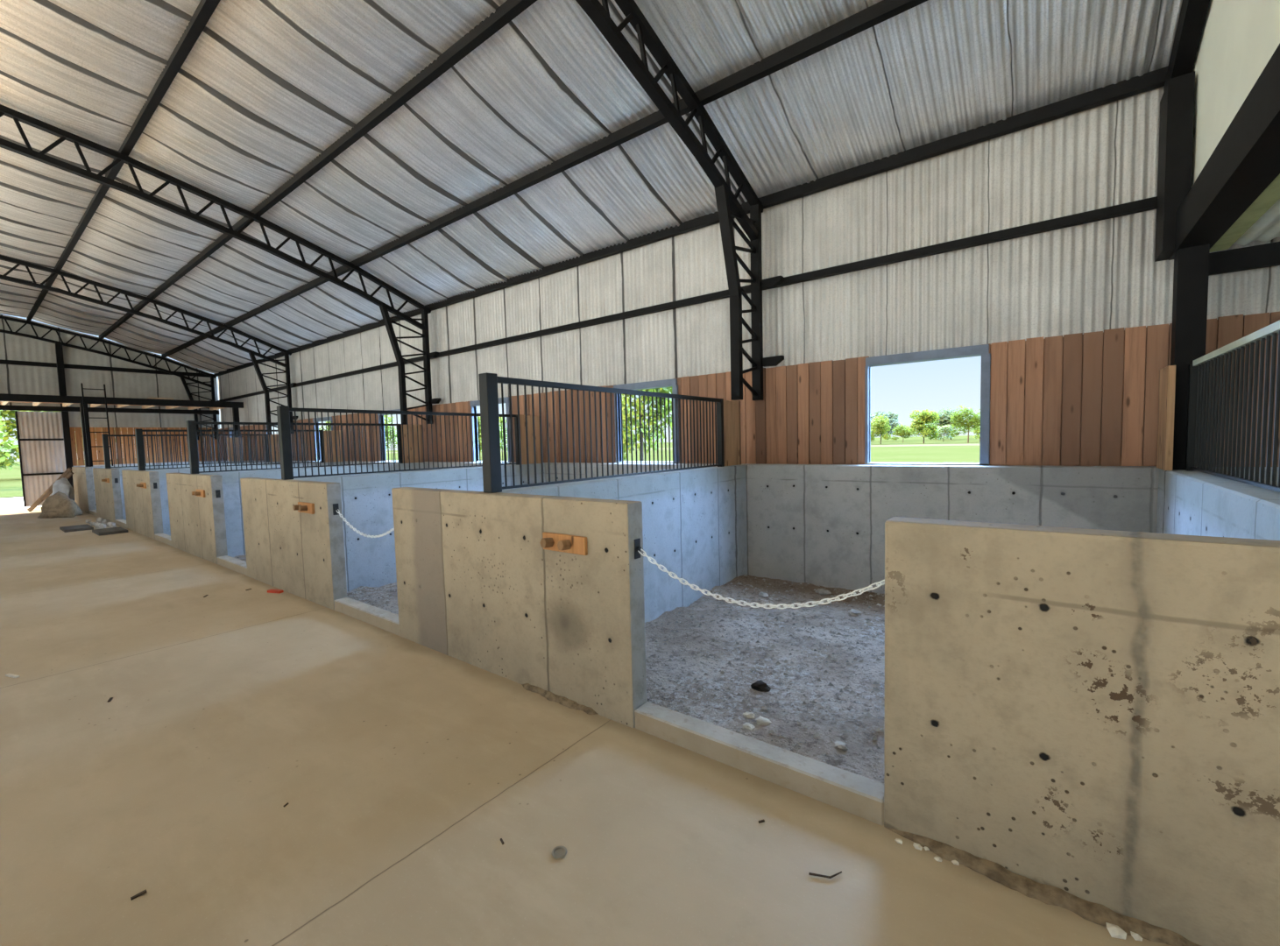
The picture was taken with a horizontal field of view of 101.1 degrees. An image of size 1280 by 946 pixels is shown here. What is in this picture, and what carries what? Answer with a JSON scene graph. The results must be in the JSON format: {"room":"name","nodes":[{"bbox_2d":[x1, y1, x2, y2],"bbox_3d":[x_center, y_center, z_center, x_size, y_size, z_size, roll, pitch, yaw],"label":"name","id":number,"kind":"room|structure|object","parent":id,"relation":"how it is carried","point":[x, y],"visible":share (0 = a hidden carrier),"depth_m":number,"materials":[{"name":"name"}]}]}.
{"room":"horse stable","nodes":[
{"label":"horse stable","id":0,"kind":"room"},
{"bbox_2d":[0,313,220,466],"bbox_3d":[-19.190,-1.667,14.813,0.148,6.357,11.850,1,4,37],"label":"wall","id":1,"kind":"structure","parent":0,"point":[14,379],"depth_m":17.06,"materials":[{"name":"metal"}]},
{"bbox_2d":[14,410,66,507],"bbox_3d":[-18.217,-0.438,16.072,0.050,2.860,0.930,1,4,37],"label":"door","id":2,"kind":"structure","parent":1,"relation":"in","point":[40,441],"depth_m":16.01,"materials":[{"name":"grey metal"}]},
{"bbox_2d":[0,359,215,377],"bbox_3d":[-19.106,-3.185,14.658,0.100,0.120,11.700,1,4,37],"label":"beam","id":3,"kind":"structure","parent":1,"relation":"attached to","point":[2,362],"depth_m":16.84,"materials":[{"name":"black metal"}]},
{"bbox_2d":[88,460,246,509],"bbox_3d":[-14.134,0.516,15.984,0.180,1.600,3.677,1,4,37],"label":"wall","id":4,"kind":"structure","parent":0,"point":[169,464],"depth_m":15.24,"materials":[{"name":"concrete"}]},
{"bbox_2d":[226,437,245,461],"bbox_3d":[-13.183,-0.773,17.197,0.040,0.774,0.446,1,4,37],"label":"plank infill","id":5,"kind":"object","parent":4,"relation":"on","point":[230,439],"visible":0.45,"depth_m":17.14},
{"bbox_2d":[113,461,280,520],"bbox_3d":[-11.280,0.575,13.808,0.180,1.600,3.677,1,4,37],"label":"wall","id":6,"kind":"structure","parent":0,"point":[201,465],"depth_m":12.80,"materials":[{"name":"concrete"}]},
{"bbox_2d":[101,434,269,468],"bbox_3d":[-11.462,-0.606,13.536,0.090,0.800,3.285,1,4,37],"label":"fence","id":7,"kind":"object","parent":6,"relation":"on","point":[105,437],"visible":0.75,"depth_m":13.06,"materials":[{"name":"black metal"}]},
{"bbox_2d":[268,434,280,461],"bbox_3d":[-10.329,-0.718,15.020,0.040,0.781,0.446,1,4,37],"label":"plank infill","id":8,"kind":"object","parent":6,"relation":"on","point":[272,435],"visible":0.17,"depth_m":14.93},
{"bbox_2d":[145,461,346,535],"bbox_3d":[-8.425,0.634,11.632,0.180,1.600,3.677,1,4,37],"label":"wall","id":9,"kind":"structure","parent":0,"point":[163,487],"depth_m":10.38,"materials":[{"name":"concrete"}]},
{"bbox_2d":[134,428,324,470],"bbox_3d":[-8.608,-0.547,11.360,0.090,0.800,3.285,1,4,37],"label":"fence","id":10,"kind":"object","parent":9,"relation":"on","point":[138,432],"visible":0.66,"depth_m":10.83,"materials":[{"name":"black metal"}]},
{"bbox_2d":[323,430,344,462],"bbox_3d":[-7.474,-0.652,12.844,0.040,0.768,0.446,1,4,37],"label":"plank infill","id":11,"kind":"object","parent":9,"relation":"on","point":[332,431],"visible":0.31,"depth_m":12.82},
{"bbox_2d":[199,462,425,557],"bbox_3d":[-5.571,0.693,9.455,0.180,1.600,3.677,1,4,37],"label":"wall","id":12,"kind":"structure","parent":0,"point":[231,484],"depth_m":8.32,"materials":[{"name":"concrete"}]},
{"bbox_2d":[186,420,403,473],"bbox_3d":[-5.753,-0.488,9.184,0.090,0.800,3.285,1,4,37],"label":"fence","id":13,"kind":"object","parent":12,"relation":"on","point":[191,427],"visible":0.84,"depth_m":8.59,"materials":[{"name":"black metal"}]},
{"bbox_2d":[401,424,423,463],"bbox_3d":[-4.620,-0.594,10.668,0.040,0.770,0.446,1,4,37],"label":"plank infill","id":14,"kind":"object","parent":12,"relation":"on","point":[405,427],"visible":0.71,"depth_m":10.65,"materials":[{"name":"wood"}]},
{"bbox_2d":[289,463,545,592],"bbox_3d":[-2.716,0.752,7.279,0.180,1.600,3.677,1,4,37],"label":"wall","id":15,"kind":"structure","parent":0,"point":[366,498],"depth_m":6.48,"materials":[{"name":"concrete"}]},
{"bbox_2d":[276,405,519,480],"bbox_3d":[-2.899,-0.429,7.007,0.090,0.800,3.285,1,4,37],"label":"fence","id":16,"kind":"object","parent":15,"relation":"on","point":[283,415],"visible":0.84,"depth_m":6.41,"materials":[{"name":"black metal"}]},
{"bbox_2d":[519,414,541,464],"bbox_3d":[-1.765,-0.541,8.491,0.040,0.783,0.446,1,4,37],"label":"plank infill","id":17,"kind":"object","parent":15,"relation":"on","point":[522,420],"visible":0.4,"depth_m":8.46,"materials":[{"name":"wood"}]},
{"bbox_2d":[233,554,884,784],"bbox_3d":[-5.682,1.247,9.572,27.400,0.108,3.757,1,4,37],"label":"floor","id":18,"kind":"structure","parent":0,"point":[731,718],"depth_m":3.94,"materials":[{"name":"gravel"}]},
{"bbox_2d":[80,382,113,490],"bbox_3d":[-15.071,-0.659,14.691,0.340,3.653,0.470,1,4,37],"label":"ladder","id":19,"kind":"object","parent":18,"relation":"on","point":[82,388],"visible":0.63,"depth_m":14.64,"materials":[{"name":"black metal"}]},
{"bbox_2d":[0,393,243,466],"bbox_3d":[-17.798,-0.285,13.797,2.780,3.450,11.750,1,4,37],"label":"frame","id":20,"kind":"object","parent":18,"relation":"on","point":[4,398],"visible":0.91,"depth_m":15.64,"materials":[{"name":"black metal"}]},
{"bbox_2d":[353,574,884,777],"bbox_3d":[0.250,1.365,5.054,7.126,0.115,3.659,1,4,37],"label":"gravel","id":21,"kind":"object","parent":18,"relation":"on","point":[867,714],"visible":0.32,"depth_m":4.07,"materials":[{"name":"gravel"}]},
{"bbox_2d":[742,722,754,730],"bbox_3d":[0.632,1.478,3.066,0.069,0.034,0.053,1,4,37],"label":"stone","id":22,"kind":"object","parent":18,"relation":"on","point":[747,726],"visible":1,"depth_m":3.05,"materials":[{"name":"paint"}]},
{"bbox_2d":[742,711,754,718],"bbox_3d":[0.669,1.475,3.201,0.066,0.040,0.075,-3,4,-24],"label":"stone","id":23,"kind":"object","parent":18,"relation":"on","point":[748,715],"visible":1,"depth_m":3.19,"materials":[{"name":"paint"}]},
{"bbox_2d":[750,679,770,692],"bbox_3d":[0.824,1.457,3.585,0.144,0.069,0.111,1,4,37],"label":"clod","id":24,"kind":"object","parent":18,"relation":"on","point":[760,686],"visible":0.95,"depth_m":3.56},
{"bbox_2d":[755,715,771,725],"bbox_3d":[0.727,1.463,3.098,0.096,0.046,0.062,0,4,20],"label":"stone","id":25,"kind":"object","parent":18,"relation":"on","point":[760,720],"visible":1,"depth_m":3.08,"materials":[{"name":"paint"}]},
{"bbox_2d":[758,591,768,597],"bbox_3d":[1.323,1.310,5.651,0.112,0.060,0.103,1,4,37],"label":"stone","id":26,"kind":"object","parent":18,"relation":"on","point":[761,594],"visible":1,"depth_m":5.62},
{"bbox_2d":[815,587,831,594],"bbox_3d":[1.970,1.286,5.677,0.172,0.086,0.117,1,4,37],"label":"stone","id":27,"kind":"object","parent":18,"relation":"on","point":[822,591],"visible":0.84,"depth_m":5.65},
{"bbox_2d":[834,741,848,750],"bbox_3d":[1.088,1.480,2.857,0.069,0.037,0.057,-1,4,12],"label":"stone","id":28,"kind":"object","parent":18,"relation":"on","point":[840,745],"visible":1,"depth_m":2.84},
{"bbox_2d":[848,608,861,616],"bbox_3d":[2.024,1.323,4.977,0.123,0.063,0.102,1,4,37],"label":"stone","id":29,"kind":"object","parent":18,"relation":"on","point":[853,612],"visible":1,"depth_m":4.94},
{"bbox_2d":[0,506,1171,945],"bbox_3d":[-7.281,1.652,3.032,33.200,0.250,8.575,1,4,37],"label":"floor","id":30,"kind":"structure","parent":0,"point":[401,767],"depth_m":2.21,"materials":[{"name":"concrete"}]},
{"bbox_2d":[5,673,19,678],"bbox_3d":[-4.359,1.408,3.658,0.126,0.010,0.020,0,4,19],"label":"wood sliver","id":31,"kind":"object","parent":30,"relation":"on","point":[7,675],"visible":1,"depth_m":3.65,"materials":[{"name":"paint"}]},
{"bbox_2d":[27,471,74,511],"bbox_3d":[-16.369,0.515,14.629,1.220,1.080,0.050,-2,3,-6],"label":"plank","id":32,"kind":"object","parent":30,"relation":"on","point":[49,492],"visible":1,"depth_m":14.60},
{"bbox_2d":[32,467,72,504],"bbox_3d":[-16.633,0.458,14.858,1.265,1.179,0.050,-2,3,-1],"label":"plank","id":33,"kind":"object","parent":30,"relation":"on","point":[68,470],"visible":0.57,"depth_m":14.83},
{"bbox_2d":[37,491,82,518],"bbox_3d":[-14.665,0.779,13.293,1.498,0.627,0.755,1,4,37],"label":"heap","id":34,"kind":"object","parent":30,"relation":"on","point":[59,505],"visible":1,"depth_m":13.05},
{"bbox_2d":[50,477,74,500],"bbox_3d":[-15.637,0.593,14.280,0.537,0.929,0.421,0,4,19],"label":"sack","id":35,"kind":"object","parent":34,"relation":"on","point":[62,485],"visible":0.57,"depth_m":14.17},
{"bbox_2d":[55,342,75,501],"bbox_3d":[-17.744,-1.499,16.275,0.140,4.970,0.140,1,4,37],"label":"post","id":36,"kind":"object","parent":30,"relation":"on","point":[59,351],"visible":0.64,"depth_m":16.21,"materials":[{"name":"black metal"}]},
{"bbox_2d":[59,523,93,532],"bbox_3d":[-11.616,1.138,10.858,0.800,0.050,0.400,1,4,37],"label":"panel","id":37,"kind":"object","parent":30,"relation":"on","point":[80,527],"visible":0.93,"depth_m":10.73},
{"bbox_2d":[98,522,106,529],"bbox_3d":[-10.952,1.087,10.725,0.192,0.172,0.131,1,4,37],"label":"chunk","id":38,"kind":"object","parent":30,"relation":"on","point":[102,525],"visible":0.72,"depth_m":10.68,"materials":[{"name":"stone"}]},
{"bbox_2d":[0,315,217,439],"bbox_3d":[-19.090,-1.812,14.634,0.140,5.902,11.920,1,4,37],"label":"roof truss","id":39,"kind":"object","parent":30,"relation":"on","point":[182,378],"visible":0.8,"depth_m":17.42,"materials":[{"name":"black metal"}]},
{"bbox_2d":[26,0,220,321],"bbox_3d":[-5.124,-4.306,5.699,33.200,0.120,0.080,1,4,37],"label":"roof purlin","id":40,"kind":"structure","parent":39,"relation":"on","point":[204,10],"depth_m":6.19,"materials":[{"name":"black metal"}]},
{"bbox_2d":[99,0,537,339],"bbox_3d":[-4.209,-4.082,6.905,33.200,0.120,0.080,1,4,37],"label":"roof purlin","id":41,"kind":"structure","parent":39,"relation":"on","point":[509,10],"depth_m":5.96,"materials":[{"name":"black metal"}]},
{"bbox_2d":[91,526,128,536],"bbox_3d":[-10.389,1.139,10.324,0.800,0.050,0.400,1,4,37],"label":"panel","id":42,"kind":"object","parent":30,"relation":"on","point":[112,530],"visible":1,"depth_m":10.19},
{"bbox_2d":[130,889,146,900],"bbox_3d":[-1.728,1.454,1.815,0.010,0.008,0.039,1,5,40],"label":"scrap","id":43,"kind":"object","parent":30,"relation":"on","point":[144,891],"visible":1,"depth_m":1.81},
{"bbox_2d":[0,254,298,434],"bbox_3d":[-13.432,-1.695,10.321,0.370,5.902,11.920,1,4,37],"label":"roof truss","id":44,"kind":"object","parent":30,"relation":"on","point":[27,265],"visible":0.93,"depth_m":13.09,"materials":[{"name":"black metal"}]},
{"bbox_2d":[0,104,441,424],"bbox_3d":[-7.747,-1.577,5.986,0.370,5.902,11.920,1,4,37],"label":"roof truss","id":45,"kind":"object","parent":30,"relation":"on","point":[17,116],"visible":1,"depth_m":8.16,"materials":[{"name":"black metal"}]},
{"bbox_2d":[267,589,283,594],"bbox_3d":[-3.916,1.270,5.654,0.171,0.024,0.050,0,4,17],"label":"shard","id":46,"kind":"object","parent":30,"relation":"on","point":[278,591],"visible":1,"depth_m":5.63,"materials":[{"name":"red brick"}]},
{"bbox_2d":[551,845,566,859],"bbox_3d":[-0.299,1.409,1.955,0.058,0.010,0.058,1,4,37],"label":"washer","id":47,"kind":"object","parent":30,"relation":"on","point":[560,852],"visible":1,"depth_m":1.96,"materials":[{"name":"metal"}]},
{"bbox_2d":[521,683,598,714],"bbox_3d":[-0.506,1.334,3.126,0.650,0.027,0.050,1,4,37],"label":"ridge","id":48,"kind":"object","parent":30,"relation":"on","point":[549,696],"visible":1,"depth_m":3.10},
{"bbox_2d":[575,0,784,400],"bbox_3d":[-2.038,-1.459,1.633,0.370,5.902,11.920,1,4,37],"label":"roof truss","id":49,"kind":"object","parent":30,"relation":"on","point":[727,201],"visible":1,"depth_m":5.60,"materials":[{"name":"black metal"}]},
{"bbox_2d":[161,0,928,357],"bbox_3d":[-3.291,-3.757,8.118,33.200,0.120,0.080,1,4,37],"label":"roof purlin","id":50,"kind":"structure","parent":49,"relation":"attached to","point":[882,10],"depth_m":5.63,"materials":[{"name":"black metal"}]},
{"bbox_2d":[213,65,1168,376],"bbox_3d":[-2.413,-3.326,9.282,33.200,0.120,0.080,1,4,37],"label":"beam","id":51,"kind":"structure","parent":49,"relation":"attached to","point":[1156,79],"depth_m":5.59,"materials":[{"name":"black metal"}]},
{"bbox_2d":[808,871,841,878],"bbox_3d":[0.645,1.392,1.821,0.116,0.007,0.026,-1,3,0],"label":"twig","id":52,"kind":"object","parent":30,"relation":"on","point":[809,873],"visible":1,"depth_m":1.82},
{"bbox_2d":[912,842,922,850],"bbox_3d":[1.023,1.375,1.940,0.030,0.015,0.026,1,4,37],"label":"chip","id":53,"kind":"object","parent":30,"relation":"on","point":[917,846],"visible":1,"depth_m":1.93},
{"bbox_2d":[884,827,1202,945],"bbox_3d":[1.672,1.377,1.455,1.860,0.032,0.065,1,4,37],"label":"dirt strip","id":54,"kind":"object","parent":30,"relation":"on","point":[1095,913],"visible":1,"depth_m":1.71,"materials":[{"name":"soil"}]},
{"bbox_2d":[1106,922,1126,940],"bbox_3d":[1.438,1.382,1.590,0.046,0.024,0.046,1,4,37],"label":"chip","id":55,"kind":"object","parent":30,"relation":"on","point":[1115,931],"visible":1,"depth_m":1.58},
{"bbox_2d":[1130,931,1142,941],"bbox_3d":[1.484,1.385,1.574,0.027,0.017,0.021,1,4,37],"label":"chip","id":56,"kind":"object","parent":30,"relation":"on","point":[1136,937],"visible":1,"depth_m":1.57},
{"bbox_2d":[0,0,1182,373],"bbox_3d":[-6.035,-3.805,4.518,33.800,1.800,12.714,1,4,37],"label":"ceiling","id":57,"kind":"structure","parent":0,"point":[265,87],"depth_m":5.86,"materials":[{"name":"metal"}]},
{"bbox_2d":[501,464,747,622],"bbox_3d":[0.138,0.811,5.103,0.180,1.600,3.677,1,4,37],"label":"wall","id":58,"kind":"structure","parent":0,"point":[694,520],"depth_m":5.36,"materials":[{"name":"concrete"}]},
{"bbox_2d":[478,372,724,493],"bbox_3d":[-0.044,-0.370,4.831,0.090,0.800,3.285,1,4,37],"label":"fence","id":59,"kind":"object","parent":58,"relation":"on","point":[488,382],"visible":1,"depth_m":4.27,"materials":[{"name":"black metal"}]},
{"bbox_2d":[723,400,741,466],"bbox_3d":[1.089,-0.481,6.315,0.040,0.781,0.446,1,4,37],"label":"plank infill","id":60,"kind":"object","parent":58,"relation":"on","point":[731,409],"visible":0.88,"depth_m":6.30,"materials":[{"name":"wood"}]},
{"bbox_2d":[71,466,1279,945],"bbox_3d":[-6.229,0.750,7.562,25.050,1.450,0.130,1,4,37],"label":"wall","id":61,"kind":"structure","parent":0,"point":[1090,715],"depth_m":1.78,"materials":[{"name":"concrete"}]},
{"bbox_2d":[89,509,97,516],"bbox_3d":[-13.793,1.141,13.373,1.190,0.350,0.122,1,4,37],"label":"sill","id":62,"kind":"structure","parent":61,"relation":"attached to","point":[91,512],"depth_m":13.37,"materials":[{"name":"concrete"}]},
{"bbox_2d":[115,519,127,528],"bbox_3d":[-10.938,1.201,11.197,1.190,0.350,0.122,1,4,37],"label":"sill","id":63,"kind":"structure","parent":61,"relation":"attached to","point":[120,522],"depth_m":11.18,"materials":[{"name":"concrete"}]},
{"bbox_2d":[136,482,146,488],"bbox_3d":[-9.014,0.226,9.512,0.340,0.100,0.087,1,4,37],"label":"holder","id":64,"kind":"object","parent":61,"relation":"attached to","point":[141,484],"visible":1,"depth_m":9.46,"materials":[{"name":"brown wood"}]},
{"bbox_2d":[154,533,171,545],"bbox_3d":[-8.084,1.260,9.020,1.190,0.350,0.122,1,4,37],"label":"sill","id":65,"kind":"structure","parent":61,"relation":"attached to","point":[164,538],"depth_m":9.00,"materials":[{"name":"concrete"}]},
{"bbox_2d":[191,489,205,497],"bbox_3d":[-6.160,0.285,7.335,0.340,0.100,0.087,1,4,37],"label":"holder","id":66,"kind":"object","parent":61,"relation":"attached to","point":[199,492],"visible":1,"depth_m":7.29,"materials":[{"name":"brown wood"}]},
{"bbox_2d":[217,555,247,575],"bbox_3d":[-5.229,1.319,6.844,1.190,0.350,0.122,1,4,37],"label":"sill","id":67,"kind":"structure","parent":61,"relation":"attached to","point":[239,566],"depth_m":6.80,"materials":[{"name":"concrete"}]},
{"bbox_2d":[292,502,314,514],"bbox_3d":[-3.305,0.344,5.159,0.340,0.100,0.087,1,4,37],"label":"holder","id":68,"kind":"object","parent":61,"relation":"attached to","point":[301,506],"visible":1,"depth_m":5.12,"materials":[{"name":"brown wood"}]},
{"bbox_2d":[332,503,339,515],"bbox_3d":[-2.863,0.343,4.964,0.020,0.105,0.050,1,4,37],"label":"plate","id":69,"kind":"object","parent":61,"relation":"attached to","point":[335,506],"visible":0.99,"depth_m":4.96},
{"bbox_2d":[336,509,394,537],"bbox_3d":[-2.370,0.453,4.603,1.235,0.224,0.021,1,4,37],"label":"chain","id":70,"kind":"object","parent":61,"relation":"attached to","point":[341,516],"visible":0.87,"depth_m":4.67,"materials":[{"name":"white plastic"}]},
{"bbox_2d":[334,597,399,636],"bbox_3d":[-2.375,1.378,4.668,1.190,0.350,0.122,1,4,37],"label":"sill","id":71,"kind":"structure","parent":61,"relation":"attached to","point":[388,621],"depth_m":4.60,"materials":[{"name":"concrete"}]},
{"bbox_2d":[539,531,587,555],"bbox_3d":[-0.451,0.404,2.983,0.340,0.100,0.087,1,4,37],"label":"holder","id":72,"kind":"object","parent":61,"relation":"attached to","point":[565,543],"visible":1,"depth_m":2.96,"materials":[{"name":"brown wood"}]},
{"bbox_2d":[634,538,641,558],"bbox_3d":[-0.008,0.402,2.788,0.020,0.105,0.050,1,4,37],"label":"plate","id":73,"kind":"object","parent":61,"relation":"attached to","point":[637,542],"visible":1,"depth_m":2.78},
{"bbox_2d":[634,701,883,825],"bbox_3d":[0.497,1.437,2.478,1.234,0.350,0.122,1,4,37],"label":"sill","id":74,"kind":"structure","parent":61,"relation":"attached to","point":[863,797],"depth_m":2.35,"materials":[{"name":"concrete"}]},
{"bbox_2d":[637,548,884,608],"bbox_3d":[0.484,0.507,2.426,1.235,0.214,0.021,1,4,37],"label":"chain","id":75,"kind":"object","parent":61,"relation":"attached to","point":[878,583],"visible":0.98,"depth_m":2.36,"materials":[{"name":"white plastic"}]},
{"bbox_2d":[215,85,1279,594],"bbox_3d":[-2.375,-0.968,9.396,33.200,4.760,0.312,1,4,37],"label":"wall","id":76,"kind":"structure","parent":0,"point":[1075,321],"depth_m":5.67,"materials":[{"name":"metal"}]},
{"bbox_2d":[312,417,332,460],"bbox_3d":[-8.376,-0.899,14.084,1.135,1.160,0.180,1,4,37],"label":"window","id":77,"kind":"structure","parent":76,"relation":"in","point":[324,419],"depth_m":14.32,"materials":[{"name":"metal"}]},
{"bbox_2d":[377,409,400,461],"bbox_3d":[-5.545,-0.840,11.925,1.135,1.160,0.180,1,4,37],"label":"window","id":78,"kind":"structure","parent":76,"relation":"in","point":[378,414],"depth_m":12.20,"materials":[{"name":"metal"}]},
{"bbox_2d":[469,396,511,462],"bbox_3d":[-2.715,-0.781,9.767,1.135,1.160,0.180,1,4,37],"label":"window","id":79,"kind":"structure","parent":76,"relation":"in","point":[476,403],"depth_m":9.84,"materials":[{"name":"metal"}]},
{"bbox_2d":[613,378,679,463],"bbox_3d":[0.116,-0.723,7.609,1.135,1.160,0.180,1,4,37],"label":"window","id":80,"kind":"structure","parent":76,"relation":"in","point":[666,383],"depth_m":7.43,"materials":[{"name":"metal"}]},
{"bbox_2d":[216,196,1157,401],"bbox_3d":[-2.385,-2.348,9.345,33.200,0.080,0.070,1,4,37],"label":"beam","id":81,"kind":"structure","parent":76,"relation":"attached to","point":[1147,204],"depth_m":5.72,"materials":[{"name":"black metal"}]},
{"bbox_2d":[864,344,990,466],"bbox_3d":[2.946,-0.664,5.451,1.135,1.160,0.180,1,4,37],"label":"window","id":82,"kind":"structure","parent":76,"relation":"in","point":[983,350],"depth_m":5.23,"materials":[{"name":"metal"}]},
{"bbox_2d":[1156,468,1279,540],"bbox_3d":[3.176,0.874,2.787,0.200,1.600,3.677,1,4,37],"label":"wall","id":83,"kind":"structure","parent":0,"point":[1190,502],"depth_m":2.91,"materials":[{"name":"concrete"}]},
{"bbox_2d":[1156,365,1175,470],"bbox_3d":[4.058,-0.419,4.066,0.040,0.778,0.380,1,4,37],"label":"plank infill","id":84,"kind":"object","parent":83,"relation":"on","point":[1167,375],"visible":1,"depth_m":3.94,"materials":[{"name":"wood"}]},
{"bbox_2d":[1168,43,1279,469],"bbox_3d":[4.149,-0.598,-2.550,8.130,1.927,11.060,1,4,37],"label":"steel frame","id":85,"kind":"object","parent":83,"relation":"on","point":[1234,199],"visible":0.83,"depth_m":3.50,"materials":[{"name":"black metal"}]},
{"bbox_2d":[1154,70,1195,261],"bbox_3d":[4.095,-2.312,4.038,0.140,1.240,0.340,1,4,37],"label":"column","id":86,"kind":"structure","parent":85,"relation":"on","point":[1177,103],"depth_m":3.92,"materials":[{"name":"black metal"}]},
{"bbox_2d":[1185,320,1279,492],"bbox_3d":[3.175,-0.325,2.696,0.090,0.805,3.055,1,4,37],"label":"fence","id":87,"kind":"object","parent":83,"relation":"on","point":[1199,412],"visible":1,"depth_m":3.04,"materials":[{"name":"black metal"}]},
{"bbox_2d":[1191,0,1279,186],"bbox_3d":[2.034,-3.155,1.147,0.020,2.857,7.276,1,4,37],"label":"wall","id":88,"kind":"structure","parent":0,"point":[1239,38],"depth_m":3.23,"materials":[{"name":"metal"}]},
{"bbox_2d":[1163,0,1209,91],"bbox_3d":[2.010,-3.591,1.235,0.110,1.795,7.458,1,4,37],"label":"rafter","id":89,"kind":"object","parent":88,"relation":"attached to","point":[1192,15],"visible":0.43,"depth_m":3.76,"materials":[{"name":"black metal"}]},
{"label":"outside","id":90,"kind":"structure","parent":0,"visible":0},
{"bbox_2d":[6,435,979,468],"bbox_3d":[43.571,-12.673,221.759,400.000,0.300,393.883,1,4,37],"label":"ground","id":91,"kind":"structure","parent":90,"point":[927,454],"depth_m":56.81,"materials":[{"name":"plant"}]},
{"bbox_2d":[383,415,397,452],"bbox_3d":[-33.954,-4.731,67.865,5.782,6.453,6.384,1,4,37],"label":"tree","id":92,"kind":"object","parent":91,"relation":"on","point":[388,418],"visible":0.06,"depth_m":68.18,"materials":[{"name":"green plant"}]},
{"bbox_2d":[477,416,507,452],"bbox_3d":[-18.242,-4.290,62.143,5.875,5.464,6.227,0,4,25],"label":"tree","id":93,"kind":"object","parent":91,"relation":"on","point":[479,416],"visible":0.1,"depth_m":61.47,"materials":[{"name":"green plant"}]},
{"bbox_2d":[479,421,507,452],"bbox_3d":[-21.676,-5.237,73.453,7.172,6.162,5.476,-1,3,8],"label":"tree","id":94,"kind":"object","parent":91,"relation":"on","point":[505,421],"visible":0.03,"depth_m":74.23,"materials":[{"name":"green plant"}]},
{"bbox_2d":[622,386,671,461],"bbox_3d":[0.362,-4.105,30.839,5.060,7.935,4.774,-3,4,-23],"label":"tree","id":95,"kind":"object","parent":91,"relation":"on","point":[664,390],"visible":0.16,"depth_m":30.61,"materials":[{"name":"green plant"}]},
{"bbox_2d":[870,413,891,444],"bbox_3d":[44.547,-8.161,98.086,5.066,5.646,5.804,1,4,37],"label":"tree","id":96,"kind":"object","parent":91,"relation":"on","point":[880,425],"visible":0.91,"depth_m":96.59,"materials":[{"name":"green plant"}]},
{"bbox_2d":[870,411,903,436],"bbox_3d":[64.097,-12.294,139.089,11.227,7.942,10.443,1,4,37],"label":"tree","id":97,"kind":"object","parent":91,"relation":"on","point":[893,420],"visible":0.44,"depth_m":136.75,"materials":[{"name":"green plant"}]},
{"bbox_2d":[891,424,917,442],"bbox_3d":[56.424,-8.513,112.410,5.731,4.014,5.321,1,4,37],"label":"tree","id":98,"kind":"object","parent":91,"relation":"on","point":[901,431],"visible":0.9,"depth_m":112.11,"materials":[{"name":"green plant"}]},
{"bbox_2d":[907,409,939,443],"bbox_3d":[50.987,-8.365,94.513,4.873,6.158,5.664,1,4,37],"label":"tree","id":99,"kind":"object","parent":91,"relation":"on","point":[927,418],"visible":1,"depth_m":93.74,"materials":[{"name":"green plant"}]},
{"bbox_2d":[926,407,966,439],"bbox_3d":[78.409,-12.520,134.664,10.958,8.199,12.565,1,4,37],"label":"tree","id":100,"kind":"object","parent":91,"relation":"on","point":[944,420],"visible":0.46,"depth_m":132.00,"materials":[{"name":"green plant"}]},
{"bbox_2d":[934,424,957,441],"bbox_3d":[63.720,-8.319,109.677,4.779,3.585,4.751,1,4,37],"label":"tree","id":101,"kind":"object","parent":91,"relation":"on","point":[941,429],"visible":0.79,"depth_m":109.56,"materials":[{"name":"green plant"}]},
{"bbox_2d":[948,405,980,443],"bbox_3d":[55.935,-8.388,89.426,6.095,6.568,4.698,1,4,37],"label":"tree","id":102,"kind":"object","parent":91,"relation":"on","point":[973,420],"visible":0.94,"depth_m":89.20,"materials":[{"name":"green plant"}]},
{"bbox_2d":[968,422,980,438],"bbox_3d":[65.972,-8.244,101.407,4.389,4.321,5.382,1,4,37],"label":"tree","id":103,"kind":"object","parent":91,"relation":"on","point":[978,435],"visible":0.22,"depth_m":101.60,"materials":[{"name":"green plant"}]},
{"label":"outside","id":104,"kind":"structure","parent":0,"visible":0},
{"bbox_2d":[0,496,42,509],"bbox_3d":[-104.877,2.916,27.478,400.000,0.240,96.117,1,4,37],"label":"ground","id":105,"kind":"structure","parent":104,"point":[10,503],"depth_m":20.34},
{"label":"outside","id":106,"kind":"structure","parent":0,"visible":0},
{"bbox_2d":[385,443,979,452],"bbox_3d":[-25.240,-5.611,131.699,400.000,0.020,15.000,1,4,37],"label":"ground","id":107,"kind":"structure","parent":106,"point":[968,444],"depth_m":79.55,"materials":[{"name":"green plant"}]},
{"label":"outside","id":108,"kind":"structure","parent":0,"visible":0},
{"bbox_2d":[0,466,22,498],"bbox_3d":[-140.769,-0.153,92.488,264.000,0.230,36.117,1,4,37],"label":"ground","id":109,"kind":"structure","parent":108,"point":[10,481],"depth_m":34.55,"materials":[{"name":"plant"}]},
{"bbox_2d":[0,410,18,462],"bbox_3d":[-37.818,-2.248,28.534,6.695,6.451,5.733,1,4,37],"label":"tree","id":110,"kind":"object","parent":109,"relation":"on","point":[7,445],"visible":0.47,"depth_m":30.99,"materials":[{"name":"green plant"}]},
{"bbox_2d":[0,410,102,470],"bbox_3d":[-46.119,-4.254,42.057,8.966,9.241,6.845,-1,3,3],"label":"tree","id":111,"kind":"object","parent":109,"relation":"on","point":[11,423],"visible":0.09,"depth_m":40.38,"materials":[{"name":"green plant"}]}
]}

